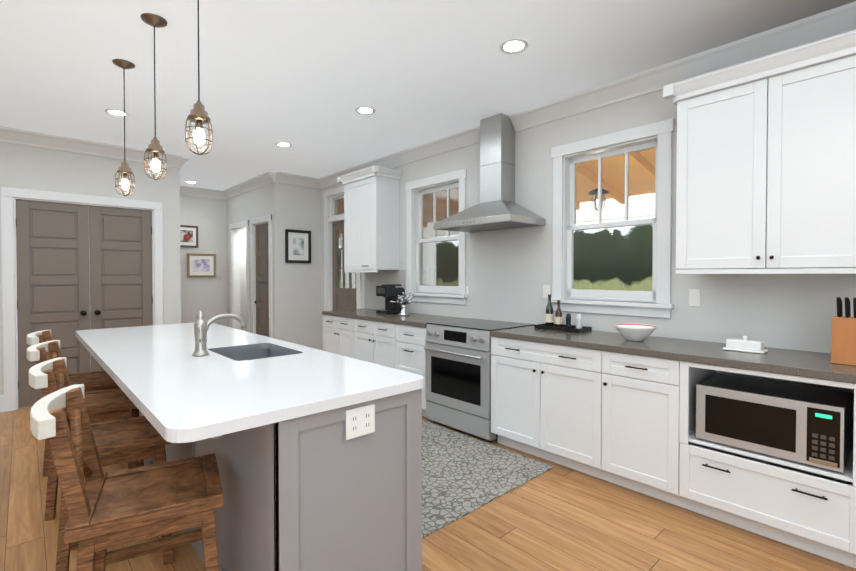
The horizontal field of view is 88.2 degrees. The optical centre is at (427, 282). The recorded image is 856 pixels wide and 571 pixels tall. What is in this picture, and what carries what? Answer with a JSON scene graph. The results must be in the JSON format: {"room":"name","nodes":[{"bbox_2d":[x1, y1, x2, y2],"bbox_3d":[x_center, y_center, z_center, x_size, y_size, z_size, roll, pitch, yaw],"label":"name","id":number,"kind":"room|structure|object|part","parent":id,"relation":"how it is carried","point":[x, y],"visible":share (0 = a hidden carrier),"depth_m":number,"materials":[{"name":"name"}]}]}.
{"room":"kitchen","nodes":[
{"label":"kitchen","id":0,"kind":"room"},
{"bbox_2d":[0,142,320,394],"bbox_3d":[-4.050,-0.118,4.651,6.430,2.820,0.120,-1,1,-43],"label":"wall","id":1,"kind":"structure","parent":0,"point":[35,168],"depth_m":5.41,"materials":[{"name":"white paint"}]},
{"bbox_2d":[0,395,3,412],"bbox_3d":[-5.250,1.225,3.479,2.750,0.170,0.016,-1,1,-43],"label":"baseboard","id":2,"kind":"structure","parent":1,"relation":"attached to","point":[1,403],"depth_m":4.38,"materials":[{"name":"white"}]},
{"bbox_2d":[16,199,90,407],"bbox_3d":[-3.948,0.222,4.670,0.597,2.125,0.118,-1,1,-43],"label":"door","id":3,"kind":"structure","parent":1,"relation":"attached to","point":[53,267],"depth_m":4.67,"materials":[{"name":"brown wood"}]},
{"bbox_2d":[1,187,162,411],"bbox_3d":[-3.759,0.168,4.907,1.400,2.240,0.144,-1,1,-43],"label":"door frame","id":4,"kind":"structure","parent":1,"relation":"attached to","point":[9,281],"depth_m":4.46,"materials":[{"name":"white wood"}]},
{"bbox_2d":[0,126,188,167],"bbox_3d":[-4.564,-1.453,4.011,4.354,0.130,0.100,-1,1,-43],"label":"crown molding","id":5,"kind":"structure","parent":1,"relation":"attached to","point":[7,134],"depth_m":4.75,"materials":[{"name":"white wood"}]},
{"bbox_2d":[89,206,152,387],"bbox_3d":[-3.505,0.215,5.076,0.597,2.125,0.118,-1,1,-43],"label":"door","id":6,"kind":"structure","parent":1,"relation":"attached to","point":[120,243],"depth_m":5.07,"materials":[{"name":"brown wood"}]},
{"bbox_2d":[272,172,315,187],"bbox_3d":[-1.924,-1.490,6.433,0.600,0.130,0.100,-1,1,-43],"label":"crown molding","id":7,"kind":"structure","parent":1,"relation":"attached to","point":[287,178],"depth_m":6.42,"materials":[{"name":"white wood"}]},
{"bbox_2d":[285,229,310,262],"bbox_3d":[-1.911,-0.523,6.507,0.400,0.485,0.025,-1,1,-43],"label":"wall picture","id":8,"kind":"object","parent":1,"relation":"attached to","point":[297,246],"visible":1,"depth_m":6.50,"materials":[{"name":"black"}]},
{"bbox_2d":[180,195,246,330],"bbox_3d":[-3.747,-0.163,7.644,1.936,2.820,0.120,-1,1,-43],"label":"wall","id":9,"kind":"structure","parent":0,"point":[207,296],"depth_m":7.55,"materials":[{"name":"white paint"}]},
{"bbox_2d":[180,225,197,247],"bbox_3d":[-4.019,-0.757,7.285,0.410,0.360,0.025,-1,1,-43],"label":"framed picture","id":10,"kind":"object","parent":9,"relation":"attached to","point":[188,236],"visible":0.54,"depth_m":7.32,"materials":[{"name":"white"}]},
{"bbox_2d":[180,186,219,198],"bbox_3d":[-3.939,-1.503,7.298,0.960,0.130,0.100,-1,1,-43],"label":"crown molding","id":11,"kind":"structure","parent":9,"relation":"attached to","point":[184,190],"depth_m":7.40,"materials":[{"name":"white wood"}]},
{"bbox_2d":[187,253,215,276],"bbox_3d":[-3.827,-0.280,7.467,0.450,0.400,0.025,-1,1,-43],"label":"framed picture","id":12,"kind":"object","parent":9,"relation":"attached to","point":[201,265],"visible":1,"depth_m":7.46,"materials":[{"name":"white"}]},
{"bbox_2d":[227,183,271,331],"bbox_3d":[-2.845,-0.154,7.101,0.120,2.820,1.900,-1,1,-43],"label":"wall","id":13,"kind":"structure","parent":0,"point":[254,203],"depth_m":7.03,"materials":[{"name":"white paint"}]},
{"bbox_2d":[220,172,275,199],"bbox_3d":[-2.858,-1.497,6.933,0.100,0.130,2.100,-1,1,-43],"label":"crown molding","id":14,"kind":"structure","parent":13,"relation":"attached to","point":[266,178],"depth_m":6.83,"materials":[{"name":"white wood"}]},
{"bbox_2d":[229,214,272,337],"bbox_3d":[-2.786,0.137,7.024,0.144,2.240,1.720,-1,1,-43],"label":"door frame","id":15,"kind":"structure","parent":13,"relation":"attached to","point":[235,277],"depth_m":7.00,"materials":[{"name":"white wood"}]},
{"bbox_2d":[255,223,268,336],"bbox_3d":[-2.488,0.192,6.660,0.079,2.125,0.566,-1,1,-43],"label":"door","id":16,"kind":"structure","parent":13,"relation":"attached to","point":[262,293],"depth_m":6.68,"materials":[{"name":"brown wood"}]},
{"bbox_2d":[0,404,855,570],"bbox_3d":[-1.520,1.382,2.027,6.580,0.100,11.440,-1,1,-43],"label":"floor","id":17,"kind":"structure","parent":0,"point":[558,517],"depth_m":2.32,"materials":[{"name":"brown wood"}]},
{"bbox_2d":[27,330,118,476],"bbox_3d":[-2.571,0.835,3.240,0.540,0.957,0.480,-1,1,-33],"label":"stool","id":18,"kind":"object","parent":17,"relation":"on","point":[97,380],"visible":0.31,"depth_m":3.16,"materials":[{"name":"brown wood"}]},
{"bbox_2d":[27,340,143,520],"bbox_3d":[-2.072,0.844,2.696,0.540,0.956,0.480,0,1,-28],"label":"stool","id":19,"kind":"object","parent":17,"relation":"on","point":[108,405],"visible":0.48,"depth_m":2.60,"materials":[{"name":"brown wood"}]},
{"bbox_2d":[29,357,173,570],"bbox_3d":[-1.540,0.852,2.139,0.578,0.957,0.529,-1,1,-43],"label":"stool","id":20,"kind":"object","parent":17,"relation":"on","point":[123,440],"visible":0.46,"depth_m":2.04,"materials":[{"name":"brown wood"}]},
{"bbox_2d":[30,384,223,570],"bbox_3d":[-1.030,0.861,1.562,0.541,0.956,0.480,0,1,-30],"label":"stool","id":21,"kind":"object","parent":17,"relation":"on","point":[105,511],"visible":1,"depth_m":1.50,"materials":[{"name":"brown wood"}]},
{"bbox_2d":[102,367,421,570],"bbox_3d":[-1.354,0.881,2.772,0.882,0.879,3.065,-1,1,-43],"label":"kitchen island","id":22,"kind":"object","parent":17,"relation":"on","point":[318,453],"depth_m":1.70,"materials":[{"name":"grey wood"}]},
{"bbox_2d":[75,323,423,446],"bbox_3d":[-1.413,0.421,2.729,0.995,0.040,3.130,-1,1,-43],"label":"island countertop","id":23,"kind":"structure","parent":22,"relation":"on","point":[187,398],"depth_m":1.88,"materials":[{"name":"white stone"}]},
{"bbox_2d":[192,310,246,356],"bbox_3d":[-1.166,0.280,2.496,0.293,0.248,0.129,-1,1,-43],"label":"faucet","id":24,"kind":"object","parent":23,"relation":"on","point":[201,326],"visible":1,"depth_m":2.42,"materials":[{"name":"silver metal"}]},
{"bbox_2d":[223,347,290,358],"bbox_3d":[-1.018,0.544,2.591,0.403,0.226,0.554,-1,1,-43],"label":"sink","id":25,"kind":"object","parent":23,"relation":"in","point":[248,352],"depth_m":2.84,"materials":[{"name":"grey metal"}]},
{"bbox_2d":[323,316,349,356],"bbox_3d":[-0.822,0.841,5.436,0.625,0.880,0.749,-1,1,-43],"label":"base cabinet","id":26,"kind":"object","parent":17,"relation":"on","point":[336,329],"depth_m":5.25,"materials":[{"name":"white wood"}]},
{"bbox_2d":[350,320,389,366],"bbox_3d":[-0.373,0.848,4.946,0.625,0.880,0.819,-1,1,-43],"label":"base cabinet","id":27,"kind":"object","parent":17,"relation":"on","point":[369,340],"depth_m":4.75,"materials":[{"name":"white wood"}]},
{"bbox_2d":[390,324,426,416],"bbox_3d":[0.039,0.855,4.498,0.625,0.880,0.516,-1,1,-43],"label":"base cabinet","id":28,"kind":"object","parent":17,"relation":"on","point":[395,341],"depth_m":4.28,"materials":[{"name":"white wood"}]},
{"bbox_2d":[322,308,465,327],"bbox_3d":[-0.438,0.387,4.998,0.641,0.040,1.907,-1,1,-43],"label":"countertop","id":29,"kind":"structure","parent":28,"relation":"on","point":[415,320],"depth_m":4.75,"materials":[{"name":"grey stone"}]},
{"bbox_2d":[376,284,404,313],"bbox_3d":[-0.432,0.196,5.180,0.300,0.335,0.200,-1,1,-43],"label":"coffee maker","id":30,"kind":"object","parent":29,"relation":"on","point":[389,292],"visible":0.85,"depth_m":5.11,"materials":[{"name":"black plastic"}]},
{"bbox_2d":[390,290,416,315],"bbox_3d":[-0.281,0.227,4.868,0.308,0.284,0.241,-1,1,-43],"label":"decor","id":31,"kind":"object","parent":29,"relation":"on","point":[404,301],"visible":1,"depth_m":4.85,"materials":[{"name":"white ceramic"}]},
{"bbox_2d":[424,318,534,441],"bbox_3d":[0.443,0.839,3.998,0.703,0.926,0.766,-1,1,-43],"label":"range","id":32,"kind":"object","parent":17,"relation":"on","point":[458,354],"visible":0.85,"depth_m":3.77,"materials":[{"name":"silver metal"}]},
{"bbox_2d":[422,419,553,538],"bbox_3d":[-0.606,1.302,3.700,1.430,0.008,2.870,-1,1,-43],"label":"rug","id":33,"kind":"object","parent":17,"relation":"on","point":[463,475],"visible":0.21,"depth_m":3.02,"materials":[{"name":"grey fabric"}]},
{"bbox_2d":[491,337,589,474],"bbox_3d":[1.061,0.871,3.383,0.625,0.880,0.976,-1,1,-43],"label":"base cabinet","id":34,"kind":"object","parent":17,"relation":"on","point":[540,394],"depth_m":3.18,"materials":[{"name":"white wood"}]},
{"bbox_2d":[590,349,721,512],"bbox_3d":[1.502,0.879,2.903,0.625,0.880,0.565,-1,1,-43],"label":"base cabinet","id":35,"kind":"object","parent":17,"relation":"on","point":[616,408],"depth_m":2.65,"materials":[{"name":"white wood"}]},
{"bbox_2d":[490,325,855,384],"bbox_3d":[1.914,0.435,2.435,0.641,0.060,3.516,-1,1,-43],"label":"countertop","id":36,"kind":"structure","parent":35,"relation":"on","point":[800,365],"depth_m":2.53,"materials":[{"name":"grey stone"}]},
{"bbox_2d":[534,323,591,332],"bbox_3d":[1.095,0.372,3.599,0.200,0.030,0.400,-1,1,-43],"label":"tray","id":37,"kind":"object","parent":36,"relation":"on","point":[564,329],"visible":0.77,"depth_m":3.52,"materials":[{"name":"black plastic"}]},
{"bbox_2d":[545,294,552,325],"bbox_3d":[1.014,0.237,3.685,0.065,0.272,0.065,-1,1,-43],"label":"oil bottle","id":38,"kind":"object","parent":37,"relation":"on","point":[549,315],"visible":0.92,"depth_m":3.66,"materials":[{"name":"black glass"}]},
{"bbox_2d":[555,300,561,326],"bbox_3d":[1.076,0.260,3.633,0.057,0.227,0.057,-1,1,-43],"label":"vinegar bottle","id":39,"kind":"object","parent":37,"relation":"on","point":[558,318],"visible":0.92,"depth_m":3.61,"materials":[{"name":"brown glass"}]},
{"bbox_2d":[565,313,571,327],"bbox_3d":[1.129,0.313,3.547,0.048,0.125,0.047,-1,1,-43],"label":"salt grinder","id":40,"kind":"object","parent":37,"relation":"on","point":[568,320],"visible":0.96,"depth_m":3.53,"materials":[{"name":"black plastic"}]},
{"bbox_2d":[576,314,581,328],"bbox_3d":[1.202,0.313,3.512,0.048,0.125,0.047,-1,1,-43],"label":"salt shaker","id":41,"kind":"object","parent":37,"relation":"on","point":[578,320],"visible":0.94,"depth_m":3.50,"materials":[{"name":"white ceramic"}]},
{"bbox_2d":[614,323,656,340],"bbox_3d":[1.410,0.346,3.005,0.270,0.100,0.270,-1,1,-43],"label":"bowl","id":42,"kind":"object","parent":36,"relation":"on","point":[634,332],"visible":1,"depth_m":2.94,"materials":[{"name":"white ceramic"}]},
{"bbox_2d":[722,336,767,353],"bbox_3d":[1.859,0.358,2.589,0.120,0.088,0.200,-1,1,-43],"label":"butter dish","id":43,"kind":"object","parent":36,"relation":"on","point":[744,344],"visible":1,"depth_m":2.56,"materials":[{"name":"white ceramic"}]},
{"bbox_2d":[831,297,855,365],"bbox_3d":[2.134,0.241,2.242,0.200,0.334,0.110,-1,1,-43],"label":"knife block","id":44,"kind":"object","parent":36,"relation":"on","point":[843,346],"visible":1,"depth_m":2.20,"materials":[{"name":"brown wood"}]},
{"bbox_2d":[696,373,851,472],"bbox_3d":[1.859,0.730,2.391,0.424,0.310,0.604,-1,1,-43],"label":"microwave","id":45,"kind":"object","parent":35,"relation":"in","point":[810,425],"visible":1,"depth_m":2.24,"materials":[{"name":"silver metal"}]},
{"bbox_2d":[846,385,855,567],"bbox_3d":[2.472,0.894,1.846,0.625,0.880,0.965,-1,1,-43],"label":"base cabinet","id":46,"kind":"object","parent":17,"relation":"on","point":[850,485],"depth_m":2.00,"materials":[{"name":"white wood"}]},
{"bbox_2d":[0,0,855,190],"bbox_3d":[-1.520,-1.538,1.984,6.580,0.100,11.440,-1,1,-43],"label":"ceiling","id":47,"kind":"structure","parent":0,"point":[305,78],"depth_m":3.04,"materials":[{"name":"paint"}]},
{"bbox_2d":[105,109,128,116],"bbox_3d":[-2.788,-1.515,3.957,0.179,0.004,0.179,1,1,38],"label":"recessed light","id":48,"kind":"object","parent":47,"relation":"in","point":[114,112],"depth_m":3.94,"materials":[{"name":"white"}]},
{"bbox_2d":[112,59,134,195],"bbox_3d":[-2.091,-1.047,3.042,0.132,0.912,0.132,-1,1,-43],"label":"pendant light","id":49,"kind":"object","parent":47,"relation":"hanging from","point":[124,169],"visible":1,"depth_m":3.03,"materials":[{"name":"brown metal"}]},
{"bbox_2d":[140,13,167,179],"bbox_3d":[-1.561,-1.040,2.524,0.132,0.912,0.132,-1,1,-43],"label":"pendant light","id":50,"kind":"object","parent":47,"relation":"hanging from","point":[155,148],"visible":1,"depth_m":2.51,"materials":[{"name":"brown metal"}]},
{"bbox_2d":[185,0,212,154],"bbox_3d":[-1.039,-1.032,1.999,0.132,0.912,0.132,-1,1,-43],"label":"pendant light","id":51,"kind":"object","parent":47,"relation":"hanging from","point":[198,116],"visible":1,"depth_m":1.99,"materials":[{"name":"brown metal"}]},
{"bbox_2d":[275,142,291,146],"bbox_3d":[-1.607,-1.529,4.918,0.179,0.004,0.179,1,1,38],"label":"recessed light","id":52,"kind":"object","parent":47,"relation":"in","point":[282,144],"depth_m":4.90,"materials":[{"name":"white"}]},
{"bbox_2d":[355,107,375,114],"bbox_3d":[-0.553,-1.514,3.903,0.179,0.004,0.179,1,1,41],"label":"recessed light","id":53,"kind":"object","parent":47,"relation":"in","point":[364,110],"depth_m":3.89,"materials":[{"name":"white"}]},
{"bbox_2d":[500,39,527,53],"bbox_3d":[0.546,-1.498,2.809,0.179,0.004,0.179,1,1,38],"label":"recessed light","id":54,"kind":"object","parent":47,"relation":"in","point":[515,46],"depth_m":2.81,"materials":[{"name":"white"}]},
{"bbox_2d":[321,89,855,352],"bbox_3d":[0.848,-0.111,4.179,0.150,2.820,11.440,-1,1,-43],"label":"wall","id":55,"kind":"structure","parent":0,"point":[508,274],"depth_m":3.59,"materials":[{"name":"white paint"}]},
{"bbox_2d":[323,186,360,310],"bbox_3d":[-1.185,-0.049,6.379,0.174,2.630,0.970,-1,1,-43],"label":"door frame","id":56,"kind":"structure","parent":55,"relation":"attached to","point":[333,205],"depth_m":6.61,"materials":[{"name":"white painted wood"}]},
{"bbox_2d":[332,221,355,309],"bbox_3d":[-1.187,0.184,6.381,0.079,2.145,0.746,-1,1,-43],"label":"door","id":57,"kind":"structure","parent":55,"relation":"attached to","point":[344,290],"depth_m":6.50,"materials":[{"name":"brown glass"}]},
{"bbox_2d":[337,166,402,271],"bbox_3d":[-0.732,-0.728,5.475,0.408,1.215,0.824,-1,1,-43],"label":"upper cabinet","id":58,"kind":"object","parent":55,"relation":"attached to","point":[371,219],"visible":1,"depth_m":5.29,"materials":[{"name":"white wood"}]},
{"bbox_2d":[365,270,405,309],"bbox_3d":[-0.556,0.104,5.595,0.007,0.507,0.860,-1,1,-43],"label":"tile backsplash","id":59,"kind":"structure","parent":55,"relation":"attached to","point":[373,280],"depth_m":5.67,"materials":[{"name":"white tile"}]},
{"bbox_2d":[316,125,479,188],"bbox_3d":[-0.538,-1.475,5.484,0.100,0.130,3.372,-1,1,-43],"label":"crown molding","id":60,"kind":"structure","parent":55,"relation":"attached to","point":[470,136],"depth_m":5.02,"materials":[{"name":"white wood"}]},
{"bbox_2d":[406,168,467,304],"bbox_3d":[0.113,-0.472,4.938,0.200,1.400,0.980,-1,1,-43],"label":"window","id":61,"kind":"structure","parent":55,"relation":"in","point":[437,260],"depth_m":4.98,"materials":[{"name":"white wood"}]},
{"bbox_2d":[434,113,544,232],"bbox_3d":[0.539,-1.005,4.018,0.499,1.018,0.900,-1,1,-43],"label":"range hood","id":62,"kind":"object","parent":55,"relation":"attached to","point":[497,207],"visible":1,"depth_m":4.00,"materials":[{"name":"silver metal"}]},
{"bbox_2d":[543,285,549,298],"bbox_3d":[1.037,0.084,3.859,0.008,0.120,0.070,-1,1,-43],"label":"electrical outlet plate","id":63,"kind":"object","parent":55,"relation":"attached to","point":[546,290],"visible":0.94,"depth_m":3.86,"materials":[{"name":"white plastic"}]},
{"bbox_2d":[551,118,673,317],"bbox_3d":[1.438,-0.451,3.494,0.200,1.400,0.980,-1,1,-43],"label":"window","id":64,"kind":"structure","parent":55,"relation":"in","point":[661,306],"depth_m":3.44,"materials":[{"name":"white wood"}]},
{"bbox_3d":[1.458,-0.460,3.512,0.087,1.178,0.736,-1,1,-43],"label":"near window sash","id":65,"kind":"part","parent":64,"relation":"part of","materials":[{"name":"white wood"}]},
{"bbox_2d":[509,1,855,131],"bbox_3d":[2.618,-1.424,2.045,0.100,0.130,5.452,-1,1,-43],"label":"crown molding","id":66,"kind":"structure","parent":55,"relation":"attached to","point":[839,20],"depth_m":2.93,"materials":[{"name":"white wood"}]},
{"bbox_2d":[689,289,700,306],"bbox_3d":[1.817,0.107,3.008,0.008,0.120,0.070,-1,1,-43],"label":"switch plate","id":67,"kind":"object","parent":55,"relation":"attached to","point":[694,297],"visible":1,"depth_m":3.00,"materials":[{"name":"white plastic"}]},
{"bbox_2d":[663,30,855,273],"bbox_3d":[1.952,-0.634,2.552,0.408,1.175,0.982,-1,1,-43],"label":"upper cabinet","id":68,"kind":"object","parent":55,"relation":"attached to","point":[766,167],"visible":1,"depth_m":2.42,"materials":[{"name":"white wood"}]},
{"label":"outside","id":69,"kind":"structure","parent":0,"visible":0},
{"bbox_2d":[573,216,654,290],"bbox_3d":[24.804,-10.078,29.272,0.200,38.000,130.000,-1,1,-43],"label":"window pane","id":70,"kind":"structure","parent":69,"point":[618,269],"depth_m":38.52,"materials":[{"name":"clear glass"}]},
{"bbox_3d":[1.477,0.312,5.305,2.290,2.240,16.000,-1,1,-43],"label":"floor","id":71,"kind":"structure","parent":0,"visible":0},
{"bbox_2d":[576,148,655,223],"bbox_3d":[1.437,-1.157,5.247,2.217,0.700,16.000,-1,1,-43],"label":"window pane","id":72,"kind":"structure","parent":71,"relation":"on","point":[636,180],"depth_m":5.21,"materials":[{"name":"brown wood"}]},
{"bbox_2d":[588,188,609,210],"bbox_3d":[1.832,-1.001,4.743,0.220,0.489,0.220,-1,1,-43],"label":"lantern","id":73,"kind":"object","parent":72,"relation":"hanging from","point":[595,192],"depth_m":4.72,"materials":[{"name":"black"}]}
]}

